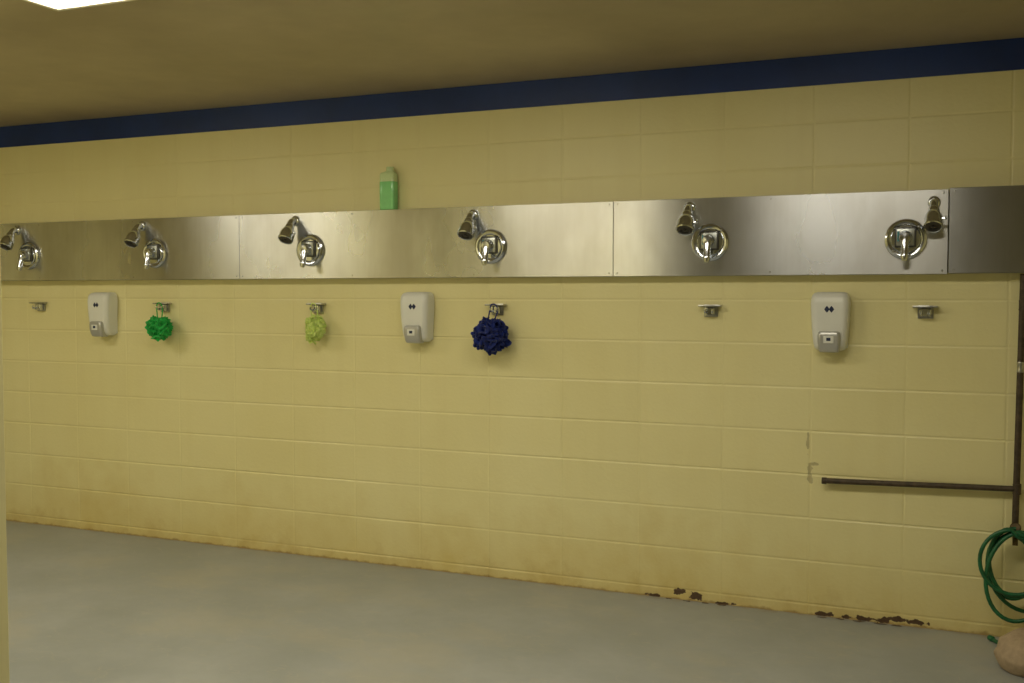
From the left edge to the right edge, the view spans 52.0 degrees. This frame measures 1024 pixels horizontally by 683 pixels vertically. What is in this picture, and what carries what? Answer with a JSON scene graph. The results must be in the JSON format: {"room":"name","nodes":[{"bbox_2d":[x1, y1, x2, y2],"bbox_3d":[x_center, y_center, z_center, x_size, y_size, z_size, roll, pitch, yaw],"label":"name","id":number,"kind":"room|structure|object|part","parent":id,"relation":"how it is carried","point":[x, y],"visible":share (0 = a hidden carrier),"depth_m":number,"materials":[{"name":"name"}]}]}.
{"room":"communal shower room","nodes":[
{"label":"communal shower room","id":0,"kind":"room"},
{"bbox_2d":[0,262,9,682],"bbox_3d":[-3.685,0.040,3.577,5.200,2.550,0.160,1,3,23],"label":"wall partition","id":1,"kind":"structure","parent":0,"point":[4,632],"depth_m":2.62,"materials":[{"name":"beige paint"}]},
{"bbox_2d":[0,69,1023,636],"bbox_3d":[-0.718,-0.053,5.774,8.901,2.560,0.152,1,3,23],"label":"wall","id":2,"kind":"structure","parent":0,"point":[625,438],"depth_m":5.27,"materials":[{"name":"yellow brick"}]},
{"bbox_2d":[29,302,46,310],"bbox_3d":[-2.995,-0.221,6.634,0.104,0.058,0.064,1,3,23],"label":"robe hook","id":3,"kind":"object","parent":2,"relation":"attached to","point":[39,306],"visible":1,"depth_m":6.62,"materials":[{"name":"silver metal"}]},
{"bbox_2d":[88,292,117,336],"bbox_3d":[-2.502,-0.165,6.394,0.166,0.270,0.119,1,3,23],"label":"soap dispenser","id":4,"kind":"object","parent":2,"relation":"attached to","point":[102,306],"visible":1,"depth_m":6.36,"materials":[{"name":"white plastic"}]},
{"bbox_3d":[-2.511,-0.076,6.376,0.098,0.095,0.066,1,3,23],"label":"push lever","id":5,"kind":"part","parent":4,"relation":"part of","materials":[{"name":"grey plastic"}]},
{"bbox_2d":[0,215,239,280],"bbox_3d":[-2.594,-0.557,6.441,2.310,0.361,0.072,1,3,23],"label":"stainless panel","id":6,"kind":"object","parent":2,"relation":"attached to","point":[205,247],"visible":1,"depth_m":6.29,"materials":[{"name":"silver metal"}]},
{"bbox_2d":[0,226,20,250],"bbox_3d":[-3.138,-0.648,6.564,0.102,0.160,0.131,1,3,23],"label":"shower","id":7,"kind":"object","parent":6,"relation":"attached to","point":[7,242],"visible":1,"depth_m":6.55,"materials":[{"name":"silver metal"}]},
{"bbox_3d":[-3.137,-0.677,6.585,0.053,0.083,0.073,1,3,23],"label":"arm","id":8,"kind":"part","parent":7,"relation":"part of","materials":[{"name":"silver metal"}]},
{"bbox_2d":[17,242,39,270],"bbox_3d":[-3.048,-0.531,6.551,0.176,0.186,0.093,1,3,23],"label":"shower valve","id":9,"kind":"object","parent":6,"relation":"attached to","point":[28,253],"visible":1,"depth_m":6.55,"materials":[{"name":"metal"}]},
{"bbox_3d":[-3.054,-0.504,6.538,0.059,0.132,0.063,1,3,23],"label":"handle","id":10,"kind":"part","parent":9,"relation":"part of","materials":[{"name":"silver metal"}]},
{"bbox_3d":[-3.042,-0.543,6.566,0.074,0.074,0.008,1,3,23],"label":"dial plate","id":11,"kind":"part","parent":9,"relation":"part of","materials":[{"name":"silver metal"}]},
{"bbox_2d":[124,221,145,247],"bbox_3d":[-2.210,-0.630,6.163,0.102,0.160,0.131,1,3,23],"label":"shower","id":12,"kind":"object","parent":6,"relation":"attached to","point":[132,239],"visible":1,"depth_m":6.14,"materials":[{"name":"silver metal"}]},
{"bbox_3d":[-2.209,-0.659,6.184,0.053,0.083,0.073,1,3,23],"label":"arm","id":13,"kind":"part","parent":12,"relation":"part of","materials":[{"name":"silver metal"}]},
{"bbox_2d":[143,238,166,269],"bbox_3d":[-2.120,-0.513,6.150,0.176,0.186,0.093,1,3,23],"label":"shower valve","id":14,"kind":"object","parent":6,"relation":"attached to","point":[154,250],"visible":1,"depth_m":6.15,"materials":[{"name":"metal"}]},
{"bbox_3d":[-2.126,-0.486,6.137,0.059,0.132,0.063,1,3,23],"label":"handle","id":15,"kind":"part","parent":14,"relation":"part of","materials":[{"name":"silver metal"}]},
{"bbox_3d":[-2.114,-0.525,6.165,0.074,0.074,0.008,1,3,23],"label":"dial plate","id":16,"kind":"part","parent":14,"relation":"part of","materials":[{"name":"silver metal"}]},
{"bbox_2d":[153,302,171,311],"bbox_3d":[-2.080,-0.203,6.239,0.104,0.058,0.064,1,3,23],"label":"robe hook","id":17,"kind":"object","parent":2,"relation":"attached to","point":[166,305],"visible":0.98,"depth_m":6.24,"materials":[{"name":"silver metal"}]},
{"bbox_2d":[145,302,173,341],"bbox_3d":[-2.071,-0.115,6.162,0.156,0.231,0.164,0,3,5],"label":"bath pouf","id":18,"kind":"object","parent":17,"relation":"hanging from","point":[160,328],"visible":1,"depth_m":6.12,"materials":[{"name":"green plastic"}]},
{"bbox_3d":[-2.078,-0.156,6.199,0.038,0.151,0.079,-1,3,-24],"label":"cord","id":19,"kind":"part","parent":18,"relation":"part of","materials":[{"name":"green fabric"}]},
{"bbox_3d":[-2.069,-0.204,6.264,0.066,0.058,0.008,1,3,23],"label":"plate","id":20,"kind":"part","parent":17,"relation":"part of","materials":[{"name":"silver metal"}]},
{"bbox_2d":[306,303,325,313],"bbox_3d":[-1.085,-0.184,5.809,0.104,0.058,0.064,1,3,23],"label":"robe hook","id":21,"kind":"object","parent":2,"relation":"attached to","point":[320,306],"visible":0.98,"depth_m":5.80,"materials":[{"name":"silver metal"}]},
{"bbox_2d":[305,303,326,344],"bbox_3d":[-1.085,-0.097,5.756,0.129,0.230,0.130,1,3,23],"label":"bath pouf","id":22,"kind":"object","parent":21,"relation":"hanging from","point":[315,329],"visible":1,"depth_m":5.74,"materials":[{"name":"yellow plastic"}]},
{"bbox_3d":[-1.074,-0.185,5.835,0.066,0.058,0.008,1,3,23],"label":"plate","id":23,"kind":"part","parent":21,"relation":"part of","materials":[{"name":"silver metal"}]},
{"bbox_2d":[400,292,433,342],"bbox_3d":[-0.506,-0.126,5.531,0.166,0.270,0.119,1,3,23],"label":"soap dispenser","id":24,"kind":"object","parent":2,"relation":"attached to","point":[417,308],"visible":1,"depth_m":5.49,"materials":[{"name":"white plastic"}]},
{"bbox_3d":[-0.515,-0.038,5.513,0.098,0.095,0.066,1,3,23],"label":"push lever","id":25,"kind":"part","parent":24,"relation":"part of","materials":[{"name":"grey plastic"}]},
{"bbox_2d":[239,201,615,278],"bbox_3d":[-0.515,-0.517,5.542,2.215,0.361,0.072,1,3,23],"label":"stainless panel","id":26,"kind":"object","parent":2,"relation":"attached to","point":[558,239],"visible":0.98,"depth_m":5.46,"materials":[{"name":"silver metal"}]},
{"bbox_2d":[278,216,299,243],"bbox_3d":[-1.212,-0.611,5.732,0.102,0.160,0.131,1,3,23],"label":"shower","id":27,"kind":"object","parent":26,"relation":"attached to","point":[287,234],"visible":1,"depth_m":5.71,"materials":[{"name":"silver metal"}]},
{"bbox_3d":[-1.212,-0.640,5.753,0.053,0.083,0.073,1,3,23],"label":"arm","id":28,"kind":"part","parent":27,"relation":"part of","materials":[{"name":"silver metal"}]},
{"bbox_2d":[296,234,323,267],"bbox_3d":[-1.123,-0.494,5.719,0.176,0.186,0.093,1,3,23],"label":"shower valve","id":29,"kind":"object","parent":26,"relation":"attached to","point":[310,248],"visible":1,"depth_m":5.72,"materials":[{"name":"metal"}]},
{"bbox_3d":[-1.128,-0.467,5.706,0.059,0.132,0.063,1,3,23],"label":"handle","id":30,"kind":"part","parent":29,"relation":"part of","materials":[{"name":"silver metal"}]},
{"bbox_3d":[-1.116,-0.506,5.733,0.074,0.074,0.008,1,3,23],"label":"dial plate","id":31,"kind":"part","parent":29,"relation":"part of","materials":[{"name":"silver metal"}]},
{"bbox_2d":[380,167,397,209],"bbox_3d":[-0.656,-0.814,5.591,0.089,0.228,0.058,1,3,23],"label":"shampoo bottle","id":32,"kind":"object","parent":26,"relation":"on","point":[389,178],"visible":0.96,"depth_m":5.57,"materials":[{"name":"green plastic"}]},
{"bbox_2d":[457,209,478,239],"bbox_3d":[-0.214,-0.591,5.301,0.102,0.160,0.131,1,3,23],"label":"shower","id":33,"kind":"object","parent":26,"relation":"attached to","point":[466,230],"visible":1,"depth_m":5.28,"materials":[{"name":"silver metal"}]},
{"bbox_3d":[-0.214,-0.621,5.322,0.053,0.083,0.073,1,3,23],"label":"arm","id":34,"kind":"part","parent":33,"relation":"part of","materials":[{"name":"silver metal"}]},
{"bbox_2d":[475,229,506,265],"bbox_3d":[-0.125,-0.475,5.288,0.176,0.186,0.093,1,3,23],"label":"shower valve","id":35,"kind":"object","parent":26,"relation":"attached to","point":[490,245],"visible":1,"depth_m":5.29,"materials":[{"name":"metal"}]},
{"bbox_3d":[-0.131,-0.447,5.275,0.059,0.132,0.063,1,3,23],"label":"handle","id":36,"kind":"part","parent":35,"relation":"part of","materials":[{"name":"silver metal"}]},
{"bbox_3d":[-0.118,-0.487,5.302,0.074,0.074,0.008,1,3,23],"label":"dial plate","id":37,"kind":"part","parent":35,"relation":"part of","materials":[{"name":"silver metal"}]},
{"bbox_2d":[485,304,506,314],"bbox_3d":[-0.085,-0.164,5.377,0.104,0.058,0.064,1,3,23],"label":"robe hook","id":38,"kind":"object","parent":2,"relation":"attached to","point":[493,309],"visible":0.94,"depth_m":5.37,"materials":[{"name":"silver metal"}]},
{"bbox_2d":[470,303,511,355],"bbox_3d":[-0.109,-0.060,5.314,0.190,0.263,0.199,1,3,23],"label":"bath pouf","id":39,"kind":"object","parent":38,"relation":"hanging from","point":[490,335],"visible":1,"depth_m":5.28,"materials":[{"name":"blue plastic"}]},
{"bbox_3d":[-0.102,-0.110,5.338,0.049,0.167,0.055,1,3,23],"label":"cord","id":40,"kind":"part","parent":39,"relation":"part of","materials":[{"name":"blue fabric"}]},
{"bbox_3d":[-0.074,-0.166,5.402,0.066,0.058,0.008,1,3,23],"label":"plate","id":41,"kind":"part","parent":38,"relation":"part of","materials":[{"name":"silver metal"}]},
{"bbox_2d":[0,37,1023,147],"bbox_3d":[-0.749,-1.262,5.648,8.900,0.132,0.006,1,3,23],"label":"trim","id":42,"kind":"structure","parent":2,"relation":"attached to","point":[1002,54],"depth_m":5.21,"materials":[{"name":"blue paint"}]},
{"bbox_2d":[698,304,721,316],"bbox_3d":[0.930,-0.145,4.938,0.104,0.058,0.064,1,3,23],"label":"robe hook","id":43,"kind":"object","parent":2,"relation":"attached to","point":[709,310],"visible":1,"depth_m":4.93,"materials":[{"name":"silver metal"}]},
{"bbox_3d":[0.942,-0.146,4.964,0.066,0.058,0.008,1,3,23],"label":"plate","id":44,"kind":"part","parent":43,"relation":"part of","materials":[{"name":"silver metal"}]},
{"bbox_2d":[613,189,948,276],"bbox_3d":[1.188,-0.484,4.806,1.493,0.361,0.072,1,3,23],"label":"stainless panel","id":45,"kind":"object","parent":2,"relation":"attached to","point":[830,233],"visible":1,"depth_m":4.75,"materials":[{"name":"silver metal"}]},
{"bbox_2d":[676,202,697,234],"bbox_3d":[0.815,-0.571,4.856,0.102,0.160,0.131,1,3,23],"label":"shower","id":46,"kind":"object","parent":45,"relation":"attached to","point":[685,222],"visible":1,"depth_m":4.83,"materials":[{"name":"silver metal"}]},
{"bbox_3d":[0.816,-0.601,4.877,0.053,0.083,0.073,1,3,23],"label":"arm","id":47,"kind":"part","parent":46,"relation":"part of","materials":[{"name":"silver metal"}]},
{"bbox_2d":[692,223,728,262],"bbox_3d":[0.905,-0.455,4.843,0.176,0.186,0.093,1,3,23],"label":"shower valve","id":48,"kind":"object","parent":45,"relation":"attached to","point":[710,241],"visible":1,"depth_m":4.85,"materials":[{"name":"metal"}]},
{"bbox_3d":[0.899,-0.427,4.830,0.059,0.132,0.063,1,3,23],"label":"handle","id":49,"kind":"part","parent":48,"relation":"part of","materials":[{"name":"silver metal"}]},
{"bbox_3d":[0.912,-0.467,4.857,0.074,0.074,0.008,1,3,23],"label":"dial plate","id":50,"kind":"part","parent":48,"relation":"part of","materials":[{"name":"silver metal"}]},
{"bbox_2d":[884,219,927,260],"bbox_3d":[1.687,-0.437,4.505,0.176,0.186,0.093,1,3,23],"label":"shower valve","id":51,"kind":"object","parent":45,"relation":"attached to","point":[904,239],"visible":1,"depth_m":4.52,"materials":[{"name":"silver metal"}]},
{"bbox_3d":[1.681,-0.409,4.492,0.059,0.132,0.063,1,3,23],"label":"handle","id":52,"kind":"part","parent":51,"relation":"part of","materials":[{"name":"silver metal"}]},
{"bbox_3d":[1.694,-0.449,4.520,0.074,0.074,0.008,1,3,23],"label":"dial plate","id":53,"kind":"part","parent":51,"relation":"part of","materials":[{"name":"silver metal"}]},
{"bbox_2d":[923,196,946,232],"bbox_3d":[1.790,-0.541,4.437,0.091,0.160,0.127,1,3,23],"label":"shower","id":54,"kind":"object","parent":45,"relation":"attached to","point":[933,220],"visible":1,"depth_m":4.41,"materials":[{"name":"silver metal"}]},
{"bbox_3d":[1.791,-0.570,4.458,0.047,0.083,0.071,1,3,23],"label":"arm","id":55,"kind":"part","parent":54,"relation":"part of","materials":[{"name":"silver metal"}]},
{"bbox_2d":[811,292,850,352],"bbox_3d":[1.423,-0.087,4.697,0.166,0.270,0.119,1,3,23],"label":"soap dispenser","id":56,"kind":"object","parent":2,"relation":"attached to","point":[830,311],"visible":1,"depth_m":4.66,"materials":[{"name":"white plastic"}]},
{"bbox_3d":[1.414,0.002,4.679,0.098,0.095,0.066,1,3,23],"label":"push lever","id":57,"kind":"part","parent":56,"relation":"part of","materials":[{"name":"grey plastic"}]},
{"bbox_2d":[821,274,1023,545],"bbox_3d":[1.780,0.281,4.574,0.823,1.144,0.090,1,3,23],"label":"pipe","id":58,"kind":"object","parent":2,"relation":"attached to","point":[1015,489],"visible":0.88,"depth_m":4.43,"materials":[{"name":"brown metal"}]},
{"bbox_2d":[978,527,1023,643],"bbox_3d":[2.122,1.030,4.386,0.328,0.500,0.136,1,3,23],"label":"garden hose","id":59,"kind":"object","parent":58,"relation":"attached to","point":[998,537],"visible":0.93,"depth_m":4.41,"materials":[{"name":"green rubber"}]},
{"bbox_2d":[1010,522,1020,545],"bbox_3d":[2.126,0.810,4.438,0.044,0.098,0.072,1,3,23],"label":"tap","id":60,"kind":"object","parent":58,"relation":"on","point":[1014,524],"depth_m":4.41,"materials":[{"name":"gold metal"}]},
{"bbox_2d":[912,305,938,318],"bbox_3d":[1.797,-0.128,4.564,0.104,0.058,0.064,1,3,23],"label":"robe hook","id":61,"kind":"object","parent":2,"relation":"attached to","point":[924,311],"visible":1,"depth_m":4.56,"materials":[{"name":"silver metal"}]},
{"bbox_3d":[1.808,-0.129,4.589,0.066,0.058,0.008,1,3,23],"label":"plate","id":62,"kind":"part","parent":61,"relation":"part of","materials":[{"name":"silver metal"}]},
{"bbox_2d":[948,185,1023,273],"bbox_3d":[2.460,-0.462,4.252,1.273,0.362,0.080,1,3,23],"label":"stainless panel","id":63,"kind":"object","parent":2,"relation":"attached to","point":[986,224],"visible":1,"depth_m":4.41,"materials":[{"name":"silver metal"}]},
{"bbox_2d":[0,0,1023,126],"bbox_3d":[-2.019,-1.257,2.710,9.200,0.120,6.700,1,3,23],"label":"ceiling","id":64,"kind":"structure","parent":0,"point":[137,57],"depth_m":4.45,"materials":[{"name":"paint"}]},
{"bbox_2d":[23,0,134,10],"bbox_3d":[-1.271,-1.213,3.435,1.220,0.034,0.610,1,3,23],"label":"recessed light","id":65,"kind":"object","parent":64,"relation":"in","point":[57,5],"visible":1,"depth_m":3.83,"materials":[{"name":"white"}]},
{"bbox_2d":[6,520,1023,682],"bbox_3d":[-2.019,1.410,2.829,9.200,0.120,6.700,1,3,23],"label":"floor","id":66,"kind":"structure","parent":0,"point":[85,606],"depth_m":4.56,"materials":[{"name":"grey paint"}]},
{"bbox_2d":[994,628,1023,676],"bbox_3d":[2.051,1.218,4.134,0.282,0.146,0.303,1,3,23],"label":"cleaning cloth","id":67,"kind":"object","parent":66,"relation":"on","point":[1009,651],"visible":1,"depth_m":4.08,"materials":[{"name":"beige fabric"}]}
]}

